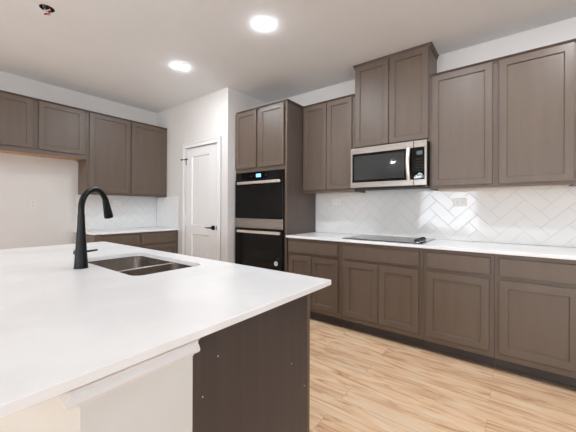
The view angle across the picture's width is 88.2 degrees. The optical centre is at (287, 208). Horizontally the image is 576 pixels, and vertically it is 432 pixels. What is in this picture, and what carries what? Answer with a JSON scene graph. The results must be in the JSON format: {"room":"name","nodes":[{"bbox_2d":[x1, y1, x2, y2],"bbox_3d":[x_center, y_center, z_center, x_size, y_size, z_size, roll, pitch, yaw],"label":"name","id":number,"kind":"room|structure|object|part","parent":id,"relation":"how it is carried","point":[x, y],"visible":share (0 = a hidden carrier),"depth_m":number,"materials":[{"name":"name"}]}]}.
{"room":"kitchen","nodes":[
{"label":"kitchen","id":0,"kind":"room"},
{"bbox_2d":[0,71,156,248],"bbox_3d":[-4.957,-0.192,1.439,0.100,2.824,10.500,0,0,38],"label":"wall","id":1,"kind":"structure","parent":0,"point":[53,182],"depth_m":3.77,"materials":[{"name":"paint"}]},
{"bbox_2d":[29,199,36,208],"bbox_3d":[-3.163,-0.057,3.687,0.008,0.117,0.073,0,0,38],"label":"wall outlet","id":2,"kind":"object","parent":1,"relation":"attached to","point":[32,202],"visible":1,"depth_m":3.69,"materials":[{"name":"white plastic"}]},
{"bbox_2d":[0,90,86,161],"bbox_3d":[-3.063,-0.962,3.551,0.324,0.644,1.053,0,0,38],"label":"upper cabinet","id":3,"kind":"object","parent":1,"relation":"attached to","point":[30,126],"visible":1,"depth_m":3.50,"materials":[{"name":"brown wood"}]},
{"bbox_3d":[-3.100,-0.980,3.260,0.005,0.453,0.353,0,0,38],"label":"door panel","id":4,"kind":"part","parent":3,"relation":"part of","materials":[{"name":"brown wood"}]},
{"bbox_3d":[-3.096,-0.980,3.256,0.018,0.565,0.465,0,0,38],"label":"door","id":5,"kind":"part","parent":3,"relation":"part of","materials":[{"name":"brown wood"}]},
{"bbox_3d":[-3.074,-0.658,3.571,0.283,0.012,1.001,0,0,38],"label":"panel","id":6,"kind":"part","parent":3,"relation":"part of","materials":[{"name":"brown wood"}]},
{"bbox_3d":[-3.062,-1.269,3.551,0.323,0.030,1.053,0,0,38],"label":"crown moulding","id":7,"kind":"part","parent":3,"relation":"part of","materials":[{"name":"brown wood"}]},
{"bbox_3d":[-2.781,-0.978,3.666,0.018,0.565,0.462,0,0,38],"label":"door","id":8,"kind":"part","parent":3,"relation":"part of","materials":[{"name":"brown wood"}]},
{"bbox_3d":[-2.786,-0.978,3.669,0.005,0.453,0.350,0,0,38],"label":"door panel","id":9,"kind":"part","parent":3,"relation":"part of","materials":[{"name":"brown wood"}]},
{"bbox_2d":[76,194,155,229],"bbox_3d":[-2.540,0.052,4.500,0.007,0.494,1.141,0,0,38],"label":"tile backsplash","id":10,"kind":"structure","parent":1,"relation":"attached to","point":[134,211],"depth_m":4.51,"materials":[{"name":"white tile"}]},
{"bbox_2d":[113,200,120,205],"bbox_3d":[-2.564,-0.082,4.455,0.008,0.076,0.117,0,0,38],"label":"wall outlet","id":11,"kind":"object","parent":10,"relation":"attached to","point":[115,203],"visible":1,"depth_m":4.45,"materials":[{"name":"white plastic"}]},
{"bbox_2d":[78,110,166,197],"bbox_3d":[-2.401,-0.733,4.414,0.324,1.098,1.119,0,0,38],"label":"upper cabinet","id":12,"kind":"object","parent":1,"relation":"attached to","point":[125,157],"visible":0.88,"depth_m":4.25,"materials":[{"name":"brown wood"}]},
{"bbox_3d":[-2.448,-0.737,4.101,0.018,1.045,0.511,0,0,38],"label":"door","id":13,"kind":"part","parent":12,"relation":"part of","materials":[{"name":"brown wood"}]},
{"bbox_3d":[-2.453,-0.737,4.104,0.005,0.933,0.399,0,0,38],"label":"door panel","id":14,"kind":"part","parent":12,"relation":"part of","materials":[{"name":"brown wood"}]},
{"bbox_3d":[-2.279,-1.266,4.322,0.020,0.030,1.119,0,0,38],"label":"crown moulding","id":15,"kind":"part","parent":12,"relation":"part of","materials":[{"name":"brown wood"}]},
{"bbox_3d":[-2.117,-0.736,4.533,0.018,1.045,0.520,0,0,38],"label":"door","id":16,"kind":"part","parent":12,"relation":"part of","materials":[{"name":"brown wood"}]},
{"bbox_3d":[-2.121,-0.736,4.536,0.005,0.933,0.408,0,0,38],"label":"door panel","id":17,"kind":"part","parent":12,"relation":"part of","materials":[{"name":"brown wood"}]},
{"bbox_2d":[157,87,234,262],"bbox_3d":[-1.455,-0.178,4.466,1.769,2.824,0.110,0,0,38],"label":"wall","id":18,"kind":"structure","parent":0,"point":[211,115],"depth_m":4.12,"materials":[{"name":"paint"}]},
{"bbox_2d":[157,196,178,227],"bbox_3d":[-1.933,0.054,4.759,0.639,0.494,0.007,0,0,38],"label":"tile backsplash","id":19,"kind":"structure","parent":18,"relation":"attached to","point":[167,207],"depth_m":4.73,"materials":[{"name":"white tile"}]},
{"bbox_2d":[181,143,216,259],"bbox_3d":[-1.280,0.168,4.250,0.792,2.114,0.105,0,0,38],"label":"door","id":20,"kind":"structure","parent":18,"relation":"in","point":[201,161],"depth_m":4.24,"materials":[{"name":"white paint"}]},
{"bbox_3d":[-1.252,0.689,4.267,0.425,0.652,0.032,0,0,38],"label":"panel","id":21,"kind":"part","parent":20,"relation":"part of","materials":[{"name":"white paint"}]},
{"bbox_3d":[-1.249,-0.260,4.267,0.425,1.020,0.032,0,0,38],"label":"panel","id":22,"kind":"part","parent":20,"relation":"part of","materials":[{"name":"white paint"}]},
{"bbox_2d":[182,136,220,260],"bbox_3d":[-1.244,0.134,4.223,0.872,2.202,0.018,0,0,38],"label":"trim","id":23,"kind":"structure","parent":18,"relation":"attached to","point":[214,139],"depth_m":4.11,"materials":[{"name":"white paint"}]},
{"bbox_2d":[234,90,266,262],"bbox_3d":[-0.562,-0.174,4.267,0.110,2.824,0.661,0,0,38],"label":"wall","id":24,"kind":"structure","parent":0,"point":[242,102],"depth_m":4.03,"materials":[{"name":"paint"}]},
{"bbox_2d":[0,0,575,112],"bbox_3d":[-1.685,-1.641,-1.069,8.337,0.100,10.700,0,0,38],"label":"ceiling","id":25,"kind":"structure","parent":0,"point":[127,52],"depth_m":2.75,"materials":[{"name":"paint"}]},
{"bbox_2d":[39,4,54,15],"bbox_3d":[-1.917,-1.587,2.365,0.099,0.120,0.099,0,0,38],"label":"electrical box","id":26,"kind":"object","parent":25,"relation":"attached to","point":[43,7],"visible":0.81,"depth_m":2.37,"materials":[{"name":"black"}]},
{"bbox_2d":[175,64,186,69],"bbox_3d":[-1.201,-1.583,3.338,0.124,0.011,0.124,0,0,38],"label":"recessed light","id":27,"kind":"object","parent":25,"relation":"in","point":[179,66],"visible":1,"depth_m":3.33,"materials":[{"name":"white paint"}]},
{"bbox_2d":[257,20,270,28],"bbox_3d":[-0.207,-1.579,2.561,0.124,0.011,0.124,0,0,38],"label":"recessed light","id":28,"kind":"object","parent":25,"relation":"in","point":[263,24],"visible":1,"depth_m":2.54,"materials":[{"name":"white paint"}]},
{"bbox_2d":[268,17,575,246],"bbox_3d":[1.537,-0.166,3.135,8.337,2.824,0.100,0,0,38],"label":"wall","id":29,"kind":"structure","parent":0,"point":[564,30],"depth_m":2.80,"materials":[{"name":"paint"}]},
{"bbox_2d":[303,94,365,193],"bbox_3d":[0.551,-0.729,3.624,0.696,1.082,0.324,0,0,38],"label":"upper cabinet","id":30,"kind":"object","parent":29,"relation":"attached to","point":[329,125],"visible":0.91,"depth_m":3.49,"materials":[{"name":"brown wood"}]},
{"bbox_3d":[0.326,-0.736,3.611,0.213,0.913,0.005,0,0,38],"label":"door panel","id":31,"kind":"part","parent":30,"relation":"part of","materials":[{"name":"brown wood"}]},
{"bbox_3d":[0.323,-0.736,3.606,0.325,1.025,0.018,0,0,38],"label":"door","id":32,"kind":"part","parent":30,"relation":"part of","materials":[{"name":"brown wood"}]},
{"bbox_3d":[0.461,-1.256,3.504,0.696,0.030,0.020,0,0,38],"label":"crown moulding","id":33,"kind":"part","parent":30,"relation":"part of","materials":[{"name":"brown wood"}]},
{"bbox_3d":[0.584,-0.735,3.406,0.318,1.025,0.018,0,0,38],"label":"door","id":34,"kind":"part","parent":30,"relation":"part of","materials":[{"name":"brown wood"}]},
{"bbox_3d":[0.587,-0.735,3.410,0.206,0.913,0.005,0,0,38],"label":"door panel","id":35,"kind":"part","parent":30,"relation":"part of","materials":[{"name":"brown wood"}]},
{"bbox_2d":[353,42,438,147],"bbox_3d":[1.134,-1.111,3.178,0.806,0.934,0.324,0,0,38],"label":"upper cabinet","id":36,"kind":"object","parent":29,"relation":"attached to","point":[392,91],"visible":0.89,"depth_m":3.02,"materials":[{"name":"brown wood"}]},
{"bbox_3d":[0.893,-1.109,3.176,0.256,0.763,0.005,0,0,38],"label":"door panel","id":37,"kind":"part","parent":36,"relation":"part of","materials":[{"name":"brown wood"}]},
{"bbox_3d":[0.890,-1.109,3.172,0.368,0.875,0.018,0,0,38],"label":"door","id":38,"kind":"part","parent":36,"relation":"part of","materials":[{"name":"brown wood"}]},
{"bbox_2d":[351,139,429,190],"bbox_3d":[1.083,-0.424,3.117,0.764,0.437,0.464,0,0,38],"label":"microwave","id":39,"kind":"object","parent":36,"relation":"attached to","point":[403,165],"visible":0.99,"depth_m":2.95,"materials":[{"name":"silver metal"}]},
{"bbox_3d":[0.949,-0.427,3.023,0.626,0.302,0.025,0,0,38],"label":"door glass","id":40,"kind":"part","parent":39,"relation":"part of","materials":[{"name":"black glass"}]},
{"bbox_3d":[1.140,-0.428,2.824,0.037,0.309,0.068,0,0,38],"label":"handle","id":41,"kind":"part","parent":39,"relation":"part of","materials":[{"name":"silver metal"}]},
{"bbox_3d":[1.238,-0.426,2.802,0.096,0.302,0.025,0,0,38],"label":"control panel","id":42,"kind":"part","parent":39,"relation":"part of","materials":[{"name":"black glass"}]},
{"bbox_3d":[1.245,-0.431,2.795,0.116,0.422,0.027,0,0,38],"label":"trim","id":43,"kind":"part","parent":39,"relation":"part of","materials":[{"name":"metal"}]},
{"bbox_3d":[1.136,-1.558,3.178,0.806,0.040,0.323,0,0,38],"label":"crown moulding","id":44,"kind":"part","parent":36,"relation":"part of","materials":[{"name":"brown wood"}]},
{"bbox_3d":[1.192,-1.108,2.947,0.258,0.763,0.005,0,0,38],"label":"door panel","id":45,"kind":"part","parent":36,"relation":"part of","materials":[{"name":"brown wood"}]},
{"bbox_3d":[1.189,-1.108,2.942,0.370,0.875,0.018,0,0,38],"label":"door","id":46,"kind":"part","parent":36,"relation":"part of","materials":[{"name":"brown wood"}]},
{"bbox_2d":[316,185,575,246],"bbox_3d":[1.677,0.052,2.959,3.299,0.526,0.007,0,0,38],"label":"tile backsplash","id":47,"kind":"structure","parent":29,"relation":"attached to","point":[531,215],"depth_m":2.94,"materials":[{"name":"white tile"}]},
{"bbox_2d":[332,199,340,204],"bbox_3d":[0.614,-0.088,3.766,0.117,0.076,0.008,0,0,38],"label":"wall outlet","id":48,"kind":"object","parent":47,"relation":"attached to","point":[334,201],"visible":1,"depth_m":3.76,"materials":[{"name":"white plastic"}]},
{"bbox_2d":[453,198,466,205],"bbox_3d":[1.696,-0.060,2.935,0.117,0.076,0.008,0,0,38],"label":"wall outlet","id":49,"kind":"object","parent":47,"relation":"attached to","point":[456,202],"visible":1,"depth_m":2.93,"materials":[{"name":"white plastic"}]},
{"bbox_2d":[430,38,575,190],"bbox_3d":[1.843,-0.724,2.632,1.020,1.082,0.324,0,0,38],"label":"upper cabinet","id":50,"kind":"object","parent":29,"relation":"attached to","point":[509,120],"visible":1,"depth_m":2.46,"materials":[{"name":"brown wood"}]},
{"bbox_3d":[1.552,-0.727,2.670,0.360,0.922,0.005,0,0,38],"label":"door panel","id":51,"kind":"part","parent":50,"relation":"part of","materials":[{"name":"brown wood"}]},
{"bbox_3d":[1.548,-0.727,2.665,0.472,1.034,0.018,0,0,38],"label":"door","id":52,"kind":"part","parent":50,"relation":"part of","materials":[{"name":"brown wood"}]},
{"bbox_3d":[1.753,-1.251,2.513,1.020,0.030,0.020,0,0,38],"label":"crown moulding","id":53,"kind":"part","parent":50,"relation":"part of","materials":[{"name":"brown wood"}]},
{"bbox_3d":[1.852,-0.201,2.648,0.988,0.012,0.283,0,0,38],"label":"panel","id":54,"kind":"part","parent":50,"relation":"part of","materials":[{"name":"brown wood"}]},
{"bbox_3d":[1.955,-0.725,2.360,0.348,0.922,0.005,0,0,38],"label":"door panel","id":55,"kind":"part","parent":50,"relation":"part of","materials":[{"name":"brown wood"}]},
{"bbox_3d":[1.952,-0.725,2.355,0.460,1.034,0.018,0,0,38],"label":"door","id":56,"kind":"part","parent":50,"relation":"part of","materials":[{"name":"brown wood"}]},
{"bbox_2d":[310,319,575,431],"bbox_3d":[-1.696,1.263,-1.069,8.337,0.060,10.700,0,0,38],"label":"floor","id":57,"kind":"structure","parent":0,"point":[360,382],"depth_m":1.99,"materials":[{"name":"brown wood"}]},
{"bbox_2d":[0,338,199,431],"bbox_3d":[-1.322,0.790,1.443,2.504,0.889,0.302,0,0,38],"label":"wall","id":58,"kind":"structure","parent":57,"relation":"on","point":[155,394],"depth_m":0.72,"materials":[{"name":"paint"}]},
{"bbox_3d":[-1.321,0.373,1.443,2.504,0.055,0.302,0,0,38],"label":"crown moulding","id":59,"kind":"part","parent":58,"relation":"part of","materials":[{"name":"white paint"}]},
{"bbox_2d":[86,232,139,246],"bbox_3d":[-2.462,0.778,4.076,0.649,0.904,0.557,0,0,38],"label":"base cabinet","id":60,"kind":"object","parent":57,"relation":"on","point":[130,239],"visible":0.2,"depth_m":3.88,"materials":[{"name":"brown wood"}]},
{"bbox_3d":[-2.208,0.426,3.886,0.018,0.134,0.518,0,0,38],"label":"drawer","id":61,"kind":"part","parent":60,"relation":"part of","materials":[{"name":"brown wood"}]},
{"bbox_2d":[140,230,177,253],"bbox_3d":[-2.114,0.779,4.529,0.649,0.904,0.580,0,0,38],"label":"base cabinet","id":62,"kind":"object","parent":57,"relation":"on","point":[166,241],"visible":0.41,"depth_m":4.34,"materials":[{"name":"brown wood"}]},
{"bbox_2d":[75,227,178,234],"bbox_3d":[-2.284,0.314,4.298,0.658,0.025,1.163,0,0,38],"label":"countertop","id":63,"kind":"structure","parent":62,"relation":"on","point":[139,229],"depth_m":4.10,"materials":[{"name":"white stone"}]},
{"bbox_3d":[-1.870,0.428,4.326,0.018,0.134,0.518,0,0,38],"label":"drawer","id":64,"kind":"part","parent":62,"relation":"part of","materials":[{"name":"brown wood"}]},
{"bbox_3d":[-1.872,0.802,4.326,0.018,0.551,0.518,0,0,38],"label":"door","id":65,"kind":"part","parent":62,"relation":"part of","materials":[{"name":"brown wood"}]},
{"bbox_3d":[-1.876,0.802,4.329,0.005,0.439,0.406,0,0,38],"label":"door panel","id":66,"kind":"part","parent":62,"relation":"part of","materials":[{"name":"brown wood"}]},
{"bbox_2d":[172,262,309,431],"bbox_3d":[-1.044,0.791,1.807,2.433,0.889,0.612,0,0,38],"label":"base cabinet","id":67,"kind":"object","parent":57,"relation":"on","point":[252,374],"visible":0.27,"depth_m":1.03,"materials":[{"name":"brown wood"}]},
{"bbox_2d":[0,241,330,418],"bbox_3d":[-1.216,0.333,1.574,2.500,0.024,1.393,0,0,38],"label":"countertop","id":68,"kind":"structure","parent":67,"relation":"on","point":[64,329],"depth_m":0.97,"materials":[{"name":"white stone"}]},
{"bbox_2d":[73,187,112,268],"bbox_3d":[-1.134,0.098,1.721,0.096,0.447,0.293,0,0,0],"label":"kitchen faucet","id":69,"kind":"object","parent":68,"relation":"on","point":[80,252],"visible":1,"depth_m":1.60,"materials":[{"name":"black metal"}]},
{"bbox_3d":[-1.115,-0.040,1.715,0.031,0.171,0.245,0,0,2],"label":"spout","id":70,"kind":"part","parent":69,"relation":"part of","materials":[{"name":"black metal"}]},
{"bbox_2d":[88,256,192,275],"bbox_3d":[-0.910,0.447,1.799,0.788,0.200,0.414,0,0,38],"label":"sink","id":71,"kind":"object","parent":68,"relation":"in","point":[133,265],"visible":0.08,"depth_m":2.02,"materials":[{"name":"metal"}]},
{"bbox_3d":[-1.040,0.446,1.899,0.461,0.200,0.414,0,0,38],"label":"bowl","id":72,"kind":"part","parent":71,"relation":"part of","materials":[{"name":"metal"}]},
{"bbox_3d":[-0.721,0.448,1.653,0.309,0.200,0.414,0,0,38],"label":"bowl","id":73,"kind":"part","parent":71,"relation":"part of","materials":[{"name":"metal"}]},
{"bbox_3d":[-0.099,0.794,1.056,0.018,0.889,0.571,0,0,38],"label":"panel","id":74,"kind":"part","parent":67,"relation":"part of","materials":[{"name":"brown wood"}]},
{"bbox_2d":[235,99,315,271],"bbox_3d":[-0.164,-0.017,3.965,0.883,2.512,0.650,0,0,38],"label":"tall cabinet","id":75,"kind":"object","parent":57,"relation":"on","point":[268,136],"visible":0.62,"depth_m":3.64,"materials":[{"name":"brown wood"}]},
{"bbox_3d":[-0.548,-0.886,3.865,0.374,0.732,0.018,0,0,38],"label":"door","id":76,"kind":"part","parent":75,"relation":"part of","materials":[{"name":"brown wood"}]},
{"bbox_3d":[-0.545,-0.886,3.869,0.262,0.620,0.005,0,0,38],"label":"door panel","id":77,"kind":"part","parent":75,"relation":"part of","materials":[{"name":"brown wood"}]},
{"bbox_2d":[235,169,284,271],"bbox_3d":[-0.216,0.158,3.930,0.814,1.243,0.653,0,0,38],"label":"double wall oven","id":78,"kind":"object","parent":75,"relation":"in","point":[260,195],"visible":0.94,"depth_m":3.67,"materials":[{"name":"black glass"}]},
{"bbox_3d":[-0.374,-0.121,3.723,0.802,0.486,0.030,0,0,38],"label":"oven door","id":79,"kind":"part","parent":78,"relation":"part of","materials":[{"name":"black glass"}]},
{"bbox_3d":[-0.369,-0.323,3.669,0.717,0.036,0.050,0,0,38],"label":"handle","id":80,"kind":"part","parent":78,"relation":"part of","materials":[{"name":"silver metal"}]},
{"bbox_3d":[-0.377,0.496,3.723,0.802,0.485,0.030,0,0,38],"label":"oven door","id":81,"kind":"part","parent":78,"relation":"part of","materials":[{"name":"black glass"}]},
{"bbox_3d":[-0.371,0.291,3.669,0.717,0.036,0.050,0,0,38],"label":"handle","id":82,"kind":"part","parent":78,"relation":"part of","materials":[{"name":"silver metal"}]},
{"bbox_3d":[-0.374,0.187,3.724,0.802,0.123,0.026,0,0,38],"label":"trim","id":83,"kind":"part","parent":78,"relation":"part of","materials":[{"name":"metal"}]},
{"bbox_3d":[-0.369,-0.413,3.727,0.802,0.090,0.018,0,0,38],"label":"control panel","id":84,"kind":"part","parent":78,"relation":"part of","materials":[{"name":"black glass"}]},
{"bbox_3d":[-0.151,-1.258,3.960,0.865,0.030,0.649,0,0,38],"label":"crown moulding","id":85,"kind":"part","parent":75,"relation":"part of","materials":[{"name":"brown wood"}]},
{"bbox_3d":[-0.203,-0.885,3.599,0.390,0.732,0.018,0,0,38],"label":"door","id":86,"kind":"part","parent":75,"relation":"part of","materials":[{"name":"brown wood"}]},
{"bbox_3d":[-0.199,-0.885,3.603,0.278,0.620,0.005,0,0,38],"label":"door panel","id":87,"kind":"part","parent":75,"relation":"part of","materials":[{"name":"brown wood"}]},
{"bbox_3d":[0.176,-0.016,3.730,0.018,2.511,0.610,0,0,38],"label":"panel","id":88,"kind":"part","parent":75,"relation":"part of","materials":[{"name":"brown wood"}]},
{"bbox_2d":[288,238,343,326],"bbox_3d":[0.451,0.789,3.504,0.692,0.904,0.629,0,0,38],"label":"base cabinet","id":89,"kind":"object","parent":57,"relation":"on","point":[308,257],"visible":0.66,"depth_m":3.20,"materials":[{"name":"brown wood"}]},
{"bbox_3d":[0.138,0.810,3.366,0.196,0.439,0.005,0,0,38],"label":"door panel","id":90,"kind":"part","parent":89,"relation":"part of","materials":[{"name":"brown wood"}]},
{"bbox_3d":[0.134,0.810,3.362,0.308,0.551,0.018,0,0,38],"label":"door","id":91,"kind":"part","parent":89,"relation":"part of","materials":[{"name":"brown wood"}]},
{"bbox_3d":[0.260,0.436,3.267,0.640,0.134,0.018,0,0,38],"label":"drawer","id":92,"kind":"part","parent":89,"relation":"part of","materials":[{"name":"brown wood"}]},
{"bbox_3d":[0.390,0.811,3.172,0.204,0.439,0.005,0,0,38],"label":"door panel","id":93,"kind":"part","parent":89,"relation":"part of","materials":[{"name":"brown wood"}]},
{"bbox_3d":[0.387,0.811,3.168,0.316,0.551,0.018,0,0,38],"label":"door","id":94,"kind":"part","parent":89,"relation":"part of","materials":[{"name":"brown wood"}]},
{"bbox_3d":[0.305,1.231,3.316,0.692,0.019,0.013,0,0,38],"label":"shoe moulding","id":95,"kind":"part","parent":89,"relation":"part of","materials":[{"name":"brown wood"}]},
{"bbox_2d":[286,232,575,259],"bbox_3d":[1.479,0.328,2.703,3.299,0.025,0.650,0,0,38],"label":"countertop","id":96,"kind":"structure","parent":89,"relation":"on","point":[555,252],"depth_m":2.49,"materials":[{"name":"white stone"}]},
{"bbox_2d":[342,234,434,243],"bbox_3d":[1.030,0.294,3.061,0.783,0.038,0.523,0,0,38],"label":"cooktop","id":97,"kind":"object","parent":96,"relation":"in","point":[421,240],"visible":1,"depth_m":2.96,"materials":[{"name":"black glass"}]},
{"bbox_2d":[341,242,424,348],"bbox_3d":[1.039,0.791,3.053,0.788,0.904,0.629,0,0,38],"label":"base cabinet","id":98,"kind":"object","parent":57,"relation":"on","point":[382,285],"visible":0.89,"depth_m":2.78,"materials":[{"name":"brown wood"}]},
{"bbox_3d":[0.714,0.812,2.923,0.240,0.439,0.005,0,0,38],"label":"door panel","id":99,"kind":"part","parent":98,"relation":"part of","materials":[{"name":"brown wood"}]},
{"bbox_3d":[0.711,0.812,2.919,0.352,0.551,0.018,0,0,38],"label":"door","id":100,"kind":"part","parent":98,"relation":"part of","materials":[{"name":"brown wood"}]},
{"bbox_3d":[0.854,0.438,2.810,0.726,0.134,0.018,0,0,38],"label":"drawer","id":101,"kind":"part","parent":98,"relation":"part of","materials":[{"name":"brown wood"}]},
{"bbox_3d":[0.893,1.233,2.865,0.788,0.019,0.013,0,0,38],"label":"shoe moulding","id":102,"kind":"part","parent":98,"relation":"part of","materials":[{"name":"brown wood"}]},
{"bbox_3d":[0.997,0.813,2.700,0.356,0.551,0.018,0,0,38],"label":"door","id":103,"kind":"part","parent":98,"relation":"part of","materials":[{"name":"brown wood"}]},
{"bbox_3d":[1.000,0.813,2.704,0.244,0.439,0.005,0,0,38],"label":"door panel","id":104,"kind":"part","parent":98,"relation":"part of","materials":[{"name":"brown wood"}]},
{"bbox_2d":[423,248,494,367],"bbox_3d":[1.554,0.793,2.657,0.506,0.904,0.629,0,0,38],"label":"base cabinet","id":105,"kind":"object","parent":57,"relation":"on","point":[459,286],"visible":0.84,"depth_m":2.40,"materials":[{"name":"brown wood"}]},
{"bbox_3d":[1.368,0.815,2.421,0.337,0.439,0.005,0,0,38],"label":"door panel","id":106,"kind":"part","parent":105,"relation":"part of","materials":[{"name":"brown wood"}]},
{"bbox_3d":[1.365,0.815,2.417,0.449,0.551,0.018,0,0,38],"label":"door","id":107,"kind":"part","parent":105,"relation":"part of","materials":[{"name":"brown wood"}]},
{"bbox_3d":[1.369,0.440,2.415,0.455,0.134,0.018,0,0,38],"label":"drawer","id":108,"kind":"part","parent":105,"relation":"part of","materials":[{"name":"brown wood"}]},
{"bbox_3d":[1.408,1.235,2.469,0.506,0.019,0.013,0,0,38],"label":"shoe moulding","id":109,"kind":"part","parent":105,"relation":"part of","materials":[{"name":"brown wood"}]},
{"bbox_2d":[494,254,575,390],"bbox_3d":[1.952,0.795,2.352,0.494,0.904,0.629,0,0,38],"label":"base cabinet","id":110,"kind":"object","parent":57,"relation":"on","point":[535,297],"visible":0.89,"depth_m":2.11,"materials":[{"name":"brown wood"}]},
{"bbox_3d":[1.806,1.237,2.164,0.494,0.019,0.013,0,0,38],"label":"shoe moulding","id":111,"kind":"part","parent":110,"relation":"part of","materials":[{"name":"brown wood"}]},
{"bbox_3d":[1.769,0.442,2.108,0.446,0.134,0.018,0,0,38],"label":"drawer","id":112,"kind":"part","parent":110,"relation":"part of","materials":[{"name":"brown wood"}]},
{"bbox_3d":[1.768,0.816,2.107,0.444,0.551,0.018,0,0,38],"label":"door","id":113,"kind":"part","parent":110,"relation":"part of","materials":[{"name":"brown wood"}]},
{"bbox_3d":[1.772,0.816,2.112,0.332,0.439,0.005,0,0,38],"label":"door panel","id":114,"kind":"part","parent":110,"relation":"part of","materials":[{"name":"brown wood"}]}
]}

